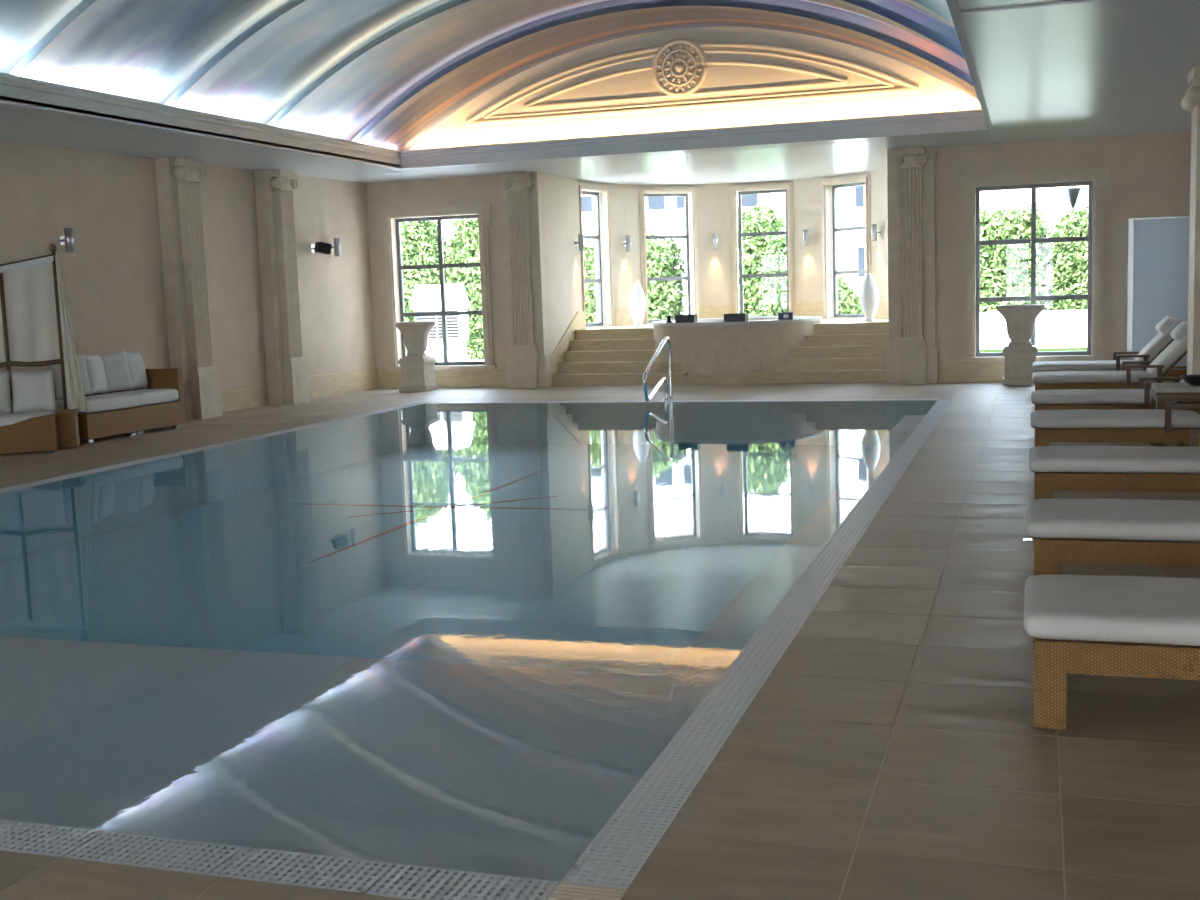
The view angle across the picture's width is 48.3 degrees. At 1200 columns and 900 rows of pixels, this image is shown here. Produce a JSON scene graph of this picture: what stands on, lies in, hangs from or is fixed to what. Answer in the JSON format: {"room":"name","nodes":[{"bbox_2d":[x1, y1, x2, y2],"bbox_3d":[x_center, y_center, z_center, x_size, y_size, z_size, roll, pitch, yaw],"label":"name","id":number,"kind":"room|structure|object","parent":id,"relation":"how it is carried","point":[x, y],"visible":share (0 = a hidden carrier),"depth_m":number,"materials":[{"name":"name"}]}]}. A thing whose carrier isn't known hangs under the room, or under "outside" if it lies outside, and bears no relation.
{"room":"indoor swimming pool","nodes":[
{"label":"indoor swimming pool","id":0,"kind":"room"},
{"bbox_2d":[0,262,59,362],"bbox_3d":[-6.741,-1.605,15.341,0.980,1.190,0.061,-4,7,-17],"label":"drape","id":1,"kind":"object","parent":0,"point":[29,293],"depth_m":15.40,"materials":[{"name":"white fabric"}]},
{"bbox_2d":[55,255,87,411],"bbox_3d":[-6.106,-1.337,15.450,0.220,1.810,0.070,-4,7,-17],"label":"drape","id":2,"kind":"object","parent":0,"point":[75,393],"depth_m":15.47,"materials":[{"name":"white fabric"}]},
{"bbox_2d":[0,140,375,387],"bbox_3d":[-9.174,-1.281,10.558,0.250,3.950,28.657,1,7,21],"label":"wall","id":3,"kind":"structure","parent":0,"point":[113,280],"depth_m":18.27,"materials":[{"name":"paint"}]},
{"bbox_2d":[59,228,74,252],"bbox_3d":[-6.607,-2.598,16.571,0.172,0.300,0.104,1,7,21],"label":"wall sconce","id":4,"kind":"object","parent":3,"relation":"attached to","point":[68,238],"visible":1,"depth_m":16.52,"materials":[{"name":"silver metal"}]},
{"bbox_2d":[155,157,221,419],"bbox_3d":[-5.691,-2.230,18.636,0.420,3.577,0.730,1,7,21],"label":"column","id":5,"kind":"structure","parent":3,"relation":"attached to","point":[179,180],"depth_m":18.45,"materials":[{"name":"stone"}]},
{"bbox_2d":[254,169,310,404],"bbox_3d":[-4.886,-2.506,20.711,0.420,3.577,0.730,1,7,21],"label":"trim","id":6,"kind":"structure","parent":3,"relation":"attached to","point":[287,371],"depth_m":20.54,"materials":[{"name":"stone"}]},
{"bbox_2d":[221,368,378,412],"bbox_3d":[-9.040,0.470,10.585,0.040,0.360,28.345,1,7,21],"label":"baseboard","id":7,"kind":"structure","parent":3,"relation":"attached to","point":[234,398],"depth_m":21.90,"materials":[{"name":"yellow stone"}]},
{"bbox_2d":[311,242,331,254],"bbox_3d":[-4.529,-3.276,21.719,0.289,0.206,0.279,-6,8,-28],"label":"loudspeaker","id":8,"kind":"object","parent":3,"relation":"attached to","point":[320,247],"visible":1,"depth_m":21.62,"materials":[{"name":"black plastic"}]},
{"bbox_2d":[331,238,340,255],"bbox_3d":[-4.403,-3.373,22.248,0.172,0.300,0.104,1,7,21],"label":"wall sconce","id":9,"kind":"object","parent":3,"relation":"attached to","point":[337,251],"visible":0.93,"depth_m":22.20,"materials":[{"name":"silver metal"}]},
{"bbox_2d":[366,173,552,384],"bbox_3d":[-2.580,-3.018,23.179,3.530,3.950,0.300,0,7,18],"label":"wall","id":10,"kind":"structure","parent":0,"point":[474,189],"depth_m":22.91,"materials":[{"name":"paint"}]},
{"bbox_2d":[379,203,496,370],"bbox_3d":[-2.778,-2.794,23.172,2.080,2.800,0.290,0,7,18],"label":"window","id":11,"kind":"structure","parent":10,"relation":"in","point":[482,211],"depth_m":23.18,"materials":[{"name":"grey"}]},
{"bbox_2d":[378,366,505,387],"bbox_3d":[-2.404,-1.266,23.182,3.180,0.360,0.040,0,7,18],"label":"baseboard","id":12,"kind":"structure","parent":10,"relation":"attached to","point":[496,377],"depth_m":23.17,"materials":[{"name":"yellow stone"}]},
{"bbox_2d":[500,171,550,387],"bbox_3d":[-1.300,-2.836,22.447,0.730,3.577,0.360,0,7,18],"label":"trim","id":13,"kind":"structure","parent":10,"relation":"attached to","point":[527,362],"depth_m":22.39,"materials":[{"name":"stone"}]},
{"bbox_2d":[0,382,1199,899],"bbox_3d":[-2.036,0.794,8.663,14.978,0.300,29.100,0,7,18],"label":"floor","id":14,"kind":"structure","parent":0,"point":[893,750],"depth_m":4.71,"materials":[{"name":"beige tile"}]},
{"bbox_2d":[0,243,79,453],"bbox_3d":[-6.573,-1.150,15.079,1.150,2.340,0.690,-4,7,-17],"label":"daybed","id":15,"kind":"object","parent":14,"relation":"on","point":[28,431],"visible":0.98,"depth_m":15.19,"materials":[{"name":"wood"}]},
{"bbox_2d":[0,371,12,413],"bbox_3d":[-6.914,-0.641,15.130,0.470,0.492,0.216,-4,7,-17],"label":"cushion","id":16,"kind":"object","parent":15,"relation":"on","point":[5,395],"visible":1,"depth_m":15.13,"materials":[{"name":"beige fabric"}]},
{"bbox_2d":[10,368,56,413],"bbox_3d":[-6.469,-0.672,15.263,0.470,0.492,0.217,-4,7,-17],"label":"cushion","id":17,"kind":"object","parent":15,"relation":"on","point":[32,391],"visible":1,"depth_m":15.19,"materials":[{"name":"beige fabric"}]},
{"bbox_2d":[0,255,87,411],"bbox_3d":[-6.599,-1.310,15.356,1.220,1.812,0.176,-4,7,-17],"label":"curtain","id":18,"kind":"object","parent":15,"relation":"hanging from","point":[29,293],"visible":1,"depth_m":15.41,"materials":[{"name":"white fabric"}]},
{"bbox_2d":[54,409,78,414],"bbox_3d":[-6.139,-0.443,15.401,0.230,0.030,0.460,-4,7,-17],"label":"shelf","id":19,"kind":"object","parent":15,"relation":"attached to","point":[60,411],"depth_m":15.23,"materials":[{"name":"wood"}]},
{"bbox_2d":[54,385,140,442],"bbox_3d":[-6.189,-0.499,16.259,0.716,0.740,0.924,1,7,21],"label":"wicker sofa","id":20,"kind":"object","parent":14,"relation":"on","point":[107,414],"visible":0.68,"depth_m":16.08,"materials":[{"name":"brown wicker"}]},
{"bbox_2d":[50,354,92,399],"bbox_3d":[-6.384,-0.884,16.123,0.204,0.524,0.484,5,10,45],"label":"cushion","id":21,"kind":"object","parent":20,"relation":"on","point":[81,358],"visible":0.38,"depth_m":16.13,"materials":[{"name":"white fabric"}]},
{"bbox_2d":[84,354,106,394],"bbox_3d":[-6.247,-0.933,16.497,0.208,0.514,0.475,-1,7,4],"label":"cushion","id":22,"kind":"object","parent":20,"relation":"on","point":[94,365],"visible":0.8,"depth_m":16.41,"materials":[{"name":"white fabric"}]},
{"bbox_2d":[55,394,137,413],"bbox_3d":[-6.146,-0.563,16.231,0.617,0.174,0.918,1,7,21],"label":"seat cushion","id":23,"kind":"object","parent":20,"relation":"on","point":[96,403],"depth_m":16.11,"materials":[{"name":"white fabric"}]},
{"bbox_2d":[99,368,185,434],"bbox_3d":[-5.904,-0.628,17.135,0.717,0.770,0.924,1,7,21],"label":"wicker sofa","id":24,"kind":"object","parent":14,"relation":"on","point":[162,404],"visible":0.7,"depth_m":17.18,"materials":[{"name":"brown wicker"}]},
{"bbox_2d":[99,351,133,393],"bbox_3d":[-6.125,-0.978,16.832,0.204,0.519,0.477,4,9,40],"label":"cushion","id":25,"kind":"object","parent":24,"relation":"on","point":[116,369],"visible":0.84,"depth_m":16.79,"materials":[{"name":"white fabric"}]},
{"bbox_2d":[126,351,147,388],"bbox_3d":[-5.994,-1.025,17.187,0.215,0.505,0.465,0,7,13],"label":"cushion","id":26,"kind":"object","parent":24,"relation":"on","point":[136,366],"visible":0.79,"depth_m":17.13,"materials":[{"name":"white fabric"}]},
{"bbox_2d":[102,389,178,405],"bbox_3d":[-5.878,-0.671,17.063,0.617,0.171,0.820,1,7,21],"label":"seat cushion","id":27,"kind":"object","parent":24,"relation":"on","point":[146,397],"depth_m":16.98,"materials":[{"name":"white fabric"}]},
{"bbox_2d":[398,357,437,391],"bbox_3d":[-3.099,-1.292,22.758,0.500,0.560,0.500,0,7,18],"label":"pedestal","id":28,"kind":"object","parent":14,"relation":"on","point":[417,374],"visible":0.99,"depth_m":22.56,"materials":[{"name":"stone"}]},
{"bbox_2d":[395,321,435,357],"bbox_3d":[-3.118,-1.873,22.689,0.690,0.610,0.690,0,7,18],"label":"stone urn","id":29,"kind":"object","parent":28,"relation":"on","point":[415,333],"visible":1,"depth_m":22.52,"materials":[{"name":"beige stone"}]},
{"bbox_2d":[0,399,952,899],"bbox_3d":[-1.362,0.637,11.878,7.870,0.801,15.280,0,7,18],"label":"swimming pool","id":30,"kind":"object","parent":14,"relation":"in","point":[419,650],"visible":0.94,"depth_m":8.63,"materials":[{"name":"blue liquid"}]},
{"bbox_2d":[0,636,718,846],"bbox_3d":[-3.250,1.422,6.083,7.470,0.450,2.590,0,7,18],"label":"shelf","id":31,"kind":"object","parent":30,"relation":"attached to","point":[544,755],"depth_m":5.57,"materials":[{"name":"tile"}]},
{"bbox_2d":[0,434,885,674],"bbox_3d":[-1.361,0.644,11.879,7.670,0.788,15.080,0,7,18],"label":"basin","id":32,"kind":"object","parent":30,"relation":"in","point":[267,554],"depth_m":11.35,"materials":[{"name":"blue liquid"}]},
{"bbox_2d":[552,327,687,385],"bbox_3d":[0.526,-1.639,23.196,2.320,0.900,1.640,0,7,18],"label":"stone steps","id":33,"kind":"structure","parent":14,"relation":"on","point":[614,356],"depth_m":23.02,"materials":[{"name":"yellow stone"}]},
{"bbox_2d":[643,337,673,401],"bbox_3d":[0.814,-1.118,18.785,0.090,0.896,1.426,0,7,18],"label":"pool handrail","id":34,"kind":"object","parent":14,"relation":"on","point":[647,398],"visible":1,"depth_m":18.99,"materials":[{"name":"silver metal"}]},
{"bbox_2d":[749,322,888,383],"bbox_3d":[3.748,-1.624,22.148,2.255,0.900,1.640,0,7,18],"label":"stone steps","id":35,"kind":"structure","parent":14,"relation":"on","point":[837,352],"depth_m":21.83,"materials":[{"name":"yellow stone"}]},
{"bbox_2d":[1002,345,1037,384],"bbox_3d":[6.239,-1.261,19.847,0.500,0.560,0.500,0,7,18],"label":"pedestal","id":36,"kind":"object","parent":14,"relation":"on","point":[1018,361],"visible":0.77,"depth_m":19.64,"materials":[{"name":"stone"}]},
{"bbox_2d":[996,304,1044,346],"bbox_3d":[6.219,-1.842,19.778,0.690,0.610,0.690,0,7,18],"label":"stone urn","id":37,"kind":"object","parent":36,"relation":"on","point":[1020,319],"visible":1,"depth_m":19.61,"materials":[{"name":"beige stone"}]},
{"bbox_2d":[1032,316,1186,376],"bbox_3d":[6.790,-1.250,17.719,2.015,1.006,0.840,0,7,18],"label":"sun lounger","id":38,"kind":"object","parent":14,"relation":"on","point":[1163,339],"visible":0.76,"depth_m":17.41,"materials":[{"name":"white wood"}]},
{"bbox_2d":[1032,360,1141,370],"bbox_3d":[6.481,-1.127,17.836,1.355,0.099,0.733,0,7,18],"label":"seat cushion","id":39,"kind":"object","parent":38,"relation":"on","point":[1105,365],"depth_m":17.57,"materials":[{"name":"beige fabric"}]},
{"bbox_2d":[1134,318,1184,364],"bbox_3d":[7.335,-1.416,17.520,0.581,0.615,0.701,0,7,18],"label":"cushion","id":40,"kind":"object","parent":38,"relation":"on","point":[1163,339],"depth_m":17.24,"materials":[{"name":"beige fabric"}]},
{"bbox_2d":[1155,316,1174,332],"bbox_3d":[7.388,-1.639,17.473,0.210,0.214,0.540,0,7,18],"label":"pillow","id":41,"kind":"object","parent":38,"relation":"on","point":[1167,322],"depth_m":17.24,"materials":[{"name":"white fabric"}]},
{"bbox_2d":[1032,321,1187,389],"bbox_3d":[6.154,-0.994,15.766,2.015,1.006,0.840,0,7,18],"label":"sun lounger","id":42,"kind":"object","parent":14,"relation":"on","point":[1126,378],"visible":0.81,"depth_m":15.52,"materials":[{"name":"fabric"}]},
{"bbox_2d":[1032,371,1154,382],"bbox_3d":[5.844,-0.872,15.883,1.355,0.099,0.733,0,7,18],"label":"seat cushion","id":43,"kind":"object","parent":42,"relation":"on","point":[1060,376],"depth_m":15.62,"materials":[{"name":"beige fabric"}]},
{"bbox_2d":[1146,334,1187,376],"bbox_3d":[6.698,-1.160,15.567,0.581,0.615,0.701,0,7,18],"label":"cushion","id":44,"kind":"object","parent":42,"relation":"on","point":[1177,349],"depth_m":15.31,"materials":[{"name":"beige fabric"}]},
{"bbox_2d":[1170,321,1187,340],"bbox_3d":[6.752,-1.384,15.520,0.210,0.214,0.540,0,7,18],"label":"pillow","id":45,"kind":"object","parent":42,"relation":"on","point":[1180,332],"depth_m":15.30,"materials":[{"name":"white fabric"}]},
{"bbox_2d":[1024,574,1199,729],"bbox_3d":[2.569,0.649,4.717,2.045,0.616,0.840,0,7,18],"label":"sun lounger","id":46,"kind":"object","parent":14,"relation":"on","point":[1125,626],"visible":1,"depth_m":4.67,"materials":[{"name":"fabric"}]},
{"bbox_2d":[1024,574,1199,645],"bbox_3d":[2.239,0.578,4.816,1.355,0.099,0.733,0,7,18],"label":"seat cushion","id":47,"kind":"object","parent":46,"relation":"on","point":[1060,609],"depth_m":4.70,"materials":[{"name":"beige fabric"}]},
{"bbox_2d":[1027,498,1199,574],"bbox_3d":[3.156,0.413,6.519,2.045,0.616,0.840,0,7,18],"label":"sun lounger","id":48,"kind":"object","parent":14,"relation":"on","point":[1063,530],"visible":0.97,"depth_m":6.43,"materials":[{"name":"white fabric"}]},
{"bbox_2d":[1027,498,1199,541],"bbox_3d":[2.826,0.342,6.618,1.355,0.099,0.733,0,7,18],"label":"seat cushion","id":49,"kind":"object","parent":48,"relation":"on","point":[1048,519],"depth_m":6.46,"materials":[{"name":"beige fabric"}]},
{"bbox_2d":[1029,429,1199,498],"bbox_3d":[3.863,0.129,8.689,2.045,0.616,0.840,0,7,18],"label":"sun lounger","id":50,"kind":"object","parent":14,"relation":"on","point":[1072,468],"visible":0.97,"depth_m":8.56,"materials":[{"name":"white fabric"}]},
{"bbox_2d":[1029,446,1199,473],"bbox_3d":[3.533,0.058,8.788,1.355,0.099,0.733,0,7,18],"label":"seat cushion","id":51,"kind":"object","parent":50,"relation":"on","point":[1042,459],"depth_m":8.59,"materials":[{"name":"beige fabric"}]},
{"bbox_2d":[1031,377,1197,410],"bbox_3d":[5.342,-0.465,13.227,2.045,0.616,0.840,0,7,18],"label":"sun lounger","id":52,"kind":"object","parent":14,"relation":"on","point":[1140,398],"visible":0.51,"depth_m":13.09,"materials":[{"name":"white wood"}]},
{"bbox_2d":[1031,389,1177,403],"bbox_3d":[5.011,-0.537,13.326,1.355,0.099,0.733,0,7,18],"label":"seat cushion","id":53,"kind":"object","parent":52,"relation":"on","point":[1063,396],"depth_m":13.09,"materials":[{"name":"beige fabric"}]},
{"bbox_2d":[1030,395,1199,446],"bbox_3d":[4.672,-0.196,11.171,2.045,0.616,0.840,0,7,18],"label":"sun lounger","id":54,"kind":"object","parent":14,"relation":"on","point":[1159,425],"visible":0.97,"depth_m":11.00,"materials":[{"name":"brown wood"}]},
{"bbox_2d":[1030,409,1199,427],"bbox_3d":[4.341,-0.267,11.269,1.355,0.099,0.733,0,7,18],"label":"seat cushion","id":55,"kind":"object","parent":54,"relation":"on","point":[1073,418],"depth_m":11.04,"materials":[{"name":"beige fabric"}]},
{"bbox_2d":[1127,216,1189,366],"bbox_3d":[8.093,-2.099,18.805,1.250,2.345,0.070,1,7,24],"label":"door","id":56,"kind":"structure","parent":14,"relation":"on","point":[1153,288],"depth_m":18.84,"materials":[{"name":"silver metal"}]},
{"bbox_2d":[1150,383,1199,445],"bbox_3d":[5.347,-0.295,11.976,0.720,0.575,0.600,0,7,18],"label":"side table","id":57,"kind":"object","parent":14,"relation":"on","point":[1157,389],"visible":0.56,"depth_m":11.77,"materials":[{"name":"beige"}]},
{"bbox_2d":[1180,375,1199,385],"bbox_3d":[5.317,-0.619,11.912,0.280,0.085,0.280,0,7,18],"label":"bowl","id":58,"kind":"object","parent":57,"relation":"on","point":[1193,380],"visible":1,"depth_m":11.86,"materials":[{"name":"grey wood"}]},
{"bbox_2d":[1180,66,1199,382],"bbox_3d":[6.263,-2.023,13.508,0.710,3.579,0.660,0,7,18],"label":"trim","id":59,"kind":"structure","parent":14,"relation":"on","point":[1191,100],"depth_m":13.42,"materials":[{"name":"stone"}]},
{"bbox_2d":[0,0,1199,184],"bbox_3d":[-1.826,-4.400,10.405,15.850,2.420,33.600,0,7,18],"label":"ceiling","id":60,"kind":"structure","parent":0,"point":[381,73],"depth_m":16.66,"materials":[{"name":"white paint"}]},
{"bbox_2d":[0,72,400,168],"bbox_3d":[-5.774,-3.458,12.726,0.095,0.275,17.320,0,7,18],"label":"trim","id":61,"kind":"structure","parent":60,"relation":"attached to","point":[11,86],"depth_m":15.38,"materials":[{"name":"white paint"}]},
{"bbox_2d":[400,109,987,168],"bbox_3d":[1.079,-4.501,19.485,8.840,0.275,0.095,0,7,18],"label":"ceiling beam","id":62,"kind":"structure","parent":60,"relation":"attached to","point":[965,120],"depth_m":19.32,"materials":[{"name":"white paint"}]},
{"bbox_2d":[946,0,993,129],"bbox_3d":[2.637,-3.416,9.991,0.095,0.275,17.320,0,7,18],"label":"trim","id":63,"kind":"structure","parent":60,"relation":"attached to","point":[953,6],"depth_m":11.95,"materials":[{"name":"white paint"}]},
{"bbox_2d":[378,27,1033,172],"bbox_3d":[1.150,-5.316,19.724,10.000,1.820,0.200,0,7,18],"label":"wall","id":64,"kind":"structure","parent":0,"point":[682,79],"depth_m":19.61,"materials":[{"name":"beige paint"}]},
{"bbox_2d":[546,168,887,373],"bbox_3d":[2.594,-3.316,24.194,6.340,3.950,4.870,0,7,18],"label":"wall","id":65,"kind":"structure","parent":0,"point":[713,200],"depth_m":25.56,"materials":[{"name":"paint"}]},
{"bbox_2d":[548,311,584,385],"bbox_3d":[-0.584,-1.810,23.588,0.035,1.220,2.000,0,7,18],"label":"baseboard","id":66,"kind":"structure","parent":65,"relation":"attached to","point":[578,322],"depth_m":23.46,"materials":[{"name":"yellow stone"}]},
{"bbox_2d":[574,234,584,250],"bbox_3d":[-0.367,-3.720,23.988,0.172,0.300,0.104,0,7,18],"label":"wall sconce","id":67,"kind":"object","parent":65,"relation":"attached to","point":[580,242],"visible":1,"depth_m":23.94,"materials":[{"name":"silver metal"}]},
{"bbox_2d":[578,183,613,327],"bbox_3d":[-0.159,-3.606,24.871,0.265,2.610,1.217,2,8,29],"label":"window","id":68,"kind":"structure","parent":65,"relation":"in","point":[581,186],"depth_m":25.20,"materials":[{"name":"grey"}]},
{"bbox_2d":[623,235,631,250],"bbox_3d":[0.529,-3.945,25.534,0.104,0.300,0.172,-8,9,-40],"label":"wall sconce","id":69,"kind":"object","parent":65,"relation":"attached to","point":[628,243],"visible":1,"depth_m":25.47,"materials":[{"name":"silver metal"}]},
{"bbox_2d":[639,187,699,322],"bbox_3d":[1.330,-3.809,26.145,1.217,2.610,0.265,-5,7,-20],"label":"window","id":70,"kind":"structure","parent":65,"relation":"in","point":[668,191],"depth_m":26.15,"materials":[{"name":"grey"}]},
{"bbox_2d":[713,234,717,248],"bbox_3d":[2.258,-4.084,26.200,0.104,0.300,0.172,-2,7,-2],"label":"wall sconce","id":71,"kind":"object","parent":65,"relation":"attached to","point":[715,236],"visible":1,"depth_m":26.12,"materials":[{"name":"silver metal"}]},
{"bbox_2d":[608,301,888,326],"bbox_3d":[2.834,-2.542,24.945,5.760,0.320,2.844,0,7,18],"label":"baseboard","id":72,"kind":"structure","parent":65,"relation":"attached to","point":[622,317],"depth_m":25.83,"materials":[{"name":"yellow stone"}]},
{"bbox_2d":[730,182,794,316],"bbox_3d":[3.201,-3.879,26.200,1.217,2.610,0.265,0,7,17],"label":"window","id":73,"kind":"structure","parent":65,"relation":"in","point":[787,188],"depth_m":26.16,"materials":[{"name":"grey"}]},
{"bbox_2d":[803,230,809,245],"bbox_3d":[3.966,-4.080,25.681,0.104,0.300,0.172,3,8,35],"label":"wall sconce","id":74,"kind":"object","parent":65,"relation":"attached to","point":[806,237],"visible":1,"depth_m":25.61,"materials":[{"name":"silver metal"}]},
{"bbox_2d":[821,174,870,317],"bbox_3d":[4.690,-3.803,25.138,0.265,2.610,1.217,-7,8,-35],"label":"window","id":75,"kind":"structure","parent":65,"relation":"in","point":[859,178],"depth_m":25.41,"materials":[{"name":"grey"}]},
{"bbox_2d":[871,224,880,240],"bbox_3d":[5.002,-3.945,24.262,0.172,0.300,0.104,-4,7,-17],"label":"wall sconce","id":76,"kind":"object","parent":65,"relation":"attached to","point":[874,232],"visible":1,"depth_m":24.21,"materials":[{"name":"silver metal"}]},
{"bbox_2d":[887,190,888,317],"bbox_3d":[5.237,-3.602,23.308,0.265,2.610,1.217,-2,7,3],"label":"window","id":77,"kind":"structure","parent":65,"relation":"in","point":[887,190],"depth_m":23.80,"materials":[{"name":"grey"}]},
{"bbox_2d":[587,319,888,328],"bbox_3d":[2.826,-1.923,24.911,5.719,0.900,3.120,0,7,18],"label":"floor","id":78,"kind":"structure","parent":0,"point":[822,320],"depth_m":24.25,"materials":[{"name":"yellow stone"}]},
{"bbox_2d":[629,282,645,325],"bbox_3d":[0.707,-2.771,25.352,0.330,0.820,0.330,0,7,18],"label":"floor vase","id":79,"kind":"object","parent":78,"relation":"on","point":[637,301],"visible":1,"depth_m":25.24,"materials":[{"name":"white ceramic"}]},
{"bbox_2d":[651,316,821,383],"bbox_3d":[2.381,-1.776,23.368,2.960,1.005,3.060,0,7,18],"label":"hot tub","id":80,"kind":"object","parent":78,"relation":"on","point":[711,350],"visible":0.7,"depth_m":22.07,"materials":[{"name":"stone"}]},
{"bbox_2d":[666,315,672,322],"bbox_3d":[1.175,-2.234,22.758,0.120,0.130,0.120,0,7,18],"label":"candle holder","id":81,"kind":"object","parent":80,"relation":"on","point":[668,317],"visible":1,"depth_m":22.73,"materials":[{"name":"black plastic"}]},
{"bbox_2d":[675,314,696,322],"bbox_3d":[1.450,-2.209,22.471,0.330,0.130,0.220,0,7,18],"label":"serving tray","id":82,"kind":"object","parent":80,"relation":"on","point":[690,318],"visible":1,"depth_m":22.37,"materials":[{"name":"black plastic"}]},
{"bbox_2d":[724,313,747,321],"bbox_3d":[2.244,-2.187,22.066,0.360,0.130,0.220,0,7,18],"label":"serving tray","id":83,"kind":"object","parent":80,"relation":"on","point":[734,317],"visible":1,"depth_m":21.97,"materials":[{"name":"black plastic"}]},
{"bbox_2d":[778,312,793,319],"bbox_3d":[3.083,-2.222,22.158,0.240,0.120,0.143,0,7,18],"label":"box","id":84,"kind":"object","parent":80,"relation":"on","point":[781,315],"visible":1,"depth_m":22.09,"materials":[{"name":"blue"}]},
{"bbox_2d":[860,274,878,320],"bbox_3d":[4.674,-2.647,23.196,0.330,0.820,0.330,0,7,18],"label":"floor vase","id":85,"kind":"object","parent":78,"relation":"on","point":[869,293],"visible":0.99,"depth_m":23.08,"materials":[{"name":"white ceramic"}]},
{"bbox_2d":[935,131,1190,358],"bbox_3d":[6.863,-2.972,20.109,4.910,3.950,0.300,0,7,18],"label":"wall","id":86,"kind":"structure","parent":0,"point":[1150,173],"depth_m":19.78,"materials":[{"name":"paint"}]},
{"bbox_2d":[886,146,937,383],"bbox_3d":[4.768,-2.807,20.474,0.770,3.577,0.360,0,7,18],"label":"column","id":87,"kind":"structure","parent":86,"relation":"attached to","point":[912,352],"depth_m":20.43,"materials":[{"name":"stone"}]},
{"bbox_2d":[960,168,1108,361],"bbox_3d":[6.517,-2.744,20.114,2.110,2.800,0.220,0,7,18],"label":"window","id":88,"kind":"structure","parent":86,"relation":"in","point":[1097,180],"depth_m":20.05,"materials":[{"name":"grey"}]},
{"bbox_2d":[938,356,1132,381],"bbox_3d":[7.206,-1.219,20.057,4.210,0.360,0.040,0,7,18],"label":"baseboard","id":89,"kind":"structure","parent":86,"relation":"attached to","point":[949,370],"depth_m":20.53,"materials":[{"name":"yellow stone"}]},
{"bbox_2d":[1065,186,1080,210],"bbox_3d":[11.406,-4.487,32.261,0.380,3.700,0.380,0,7,18],"label":"garden lamp","id":90,"kind":"object","parent":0,"point":[1073,192],"visible":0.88,"depth_m":31.98,"materials":[{"name":"black plastic"}]},
{"label":"outside","id":91,"kind":"structure","parent":0,"visible":0},
{"bbox_2d":[980,347,1086,352],"bbox_3d":[31.496,-3.778,37.785,43.500,0.380,48.400,0,7,18],"label":"lawn","id":92,"kind":"structure","parent":91,"point":[1083,348],"depth_m":29.05,"materials":[{"name":"green plant"}]},
{"bbox_2d":[980,203,1050,311],"bbox_3d":[9.072,-4.053,30.996,2.709,3.331,1.862,0,7,18],"label":"hedge","id":93,"kind":"object","parent":92,"relation":"on","point":[1005,269],"visible":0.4,"depth_m":30.22,"materials":[{"name":"green plant"}]},
{"bbox_2d":[980,310,1086,348],"bbox_3d":[11.936,-2.671,29.067,11.300,0.820,0.250,0,7,18],"label":"wall","id":94,"kind":"structure","parent":92,"relation":"on","point":[1057,328],"depth_m":29.59,"materials":[{"name":"white paint"}]},
{"bbox_2d":[980,186,1087,308],"bbox_3d":[17.867,-7.762,49.335,11.600,5.700,7.200,0,7,18],"label":"house","id":95,"kind":"structure","parent":92,"relation":"on","point":[1053,202],"depth_m":46.84,"materials":[{"name":"white paint"}]},
{"bbox_2d":[1044,207,1087,310],"bbox_3d":[11.416,-3.944,30.232,2.718,3.139,1.823,0,7,18],"label":"hedge","id":96,"kind":"object","parent":92,"relation":"on","point":[1068,261],"visible":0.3,"depth_m":29.84,"materials":[{"name":"green plant"}]},
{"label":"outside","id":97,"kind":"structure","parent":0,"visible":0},
{"bbox_2d":[467,354,483,360],"bbox_3d":[-11.299,-3.988,51.700,46.500,0.380,48.400,0,7,18],"label":"terrace","id":98,"kind":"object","parent":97,"point":[475,359],"depth_m":33.21,"materials":[{"name":"white concrete"}]},
{"bbox_2d":[400,220,446,355],"bbox_3d":[-4.775,-4.337,33.187,2.112,4.340,2.098,0,7,18],"label":"tree","id":99,"kind":"object","parent":98,"relation":"on","point":[419,239],"visible":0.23,"depth_m":32.47,"materials":[{"name":"green plant"}]},
{"bbox_2d":[410,284,469,361],"bbox_3d":[-3.597,-2.813,30.289,1.240,1.860,0.560,0,7,18],"label":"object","id":100,"kind":"object","parent":98,"relation":"on","point":[425,298],"visible":0.7,"depth_m":30.05,"materials":[{"name":"white"}]},
{"bbox_2d":[410,284,469,308],"bbox_3d":[-3.620,-3.473,30.210,1.240,0.530,0.560,0,7,18],"label":"roof","id":101,"kind":"object","parent":100,"relation":"attached to","point":[424,296],"depth_m":29.97,"materials":[{"name":"white"}]},
{"bbox_2d":[443,218,483,359],"bbox_3d":[-2.886,-4.308,33.112,2.067,4.172,2.068,-5,8,-26],"label":"tree","id":102,"kind":"object","parent":98,"relation":"on","point":[464,246],"visible":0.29,"depth_m":32.48,"materials":[{"name":"green plant"}]},
{"bbox_2d":[583,229,685,323],"bbox_3d":[0.771,-3.823,32.558,2.620,3.090,1.823,0,7,18],"label":"hedge","id":103,"kind":"object","parent":98,"relation":"on","point":[665,298],"visible":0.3,"depth_m":31.95,"materials":[{"name":"green plant"}]},
{"bbox_2d":[581,185,865,314],"bbox_3d":[3.197,-8.005,45.445,13.900,8.100,7.500,0,7,18],"label":"house","id":104,"kind":"structure","parent":98,"relation":"on","point":[663,215],"depth_m":41.38,"materials":[{"name":"white"}]},
{"bbox_2d":[681,204,786,315],"bbox_3d":[3.242,-4.051,31.717,2.612,3.570,1.778,0,7,18],"label":"hedge","id":105,"kind":"object","parent":98,"relation":"on","point":[763,296],"visible":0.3,"depth_m":30.93,"materials":[{"name":"green plant"}]},
{"bbox_2d":[838,276,862,313],"bbox_3d":[5.364,-3.212,31.328,1.653,1.844,1.617,0,7,18],"label":"hedge","id":106,"kind":"object","parent":98,"relation":"on","point":[848,300],"visible":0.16,"depth_m":30.79,"materials":[{"name":"green plant"}]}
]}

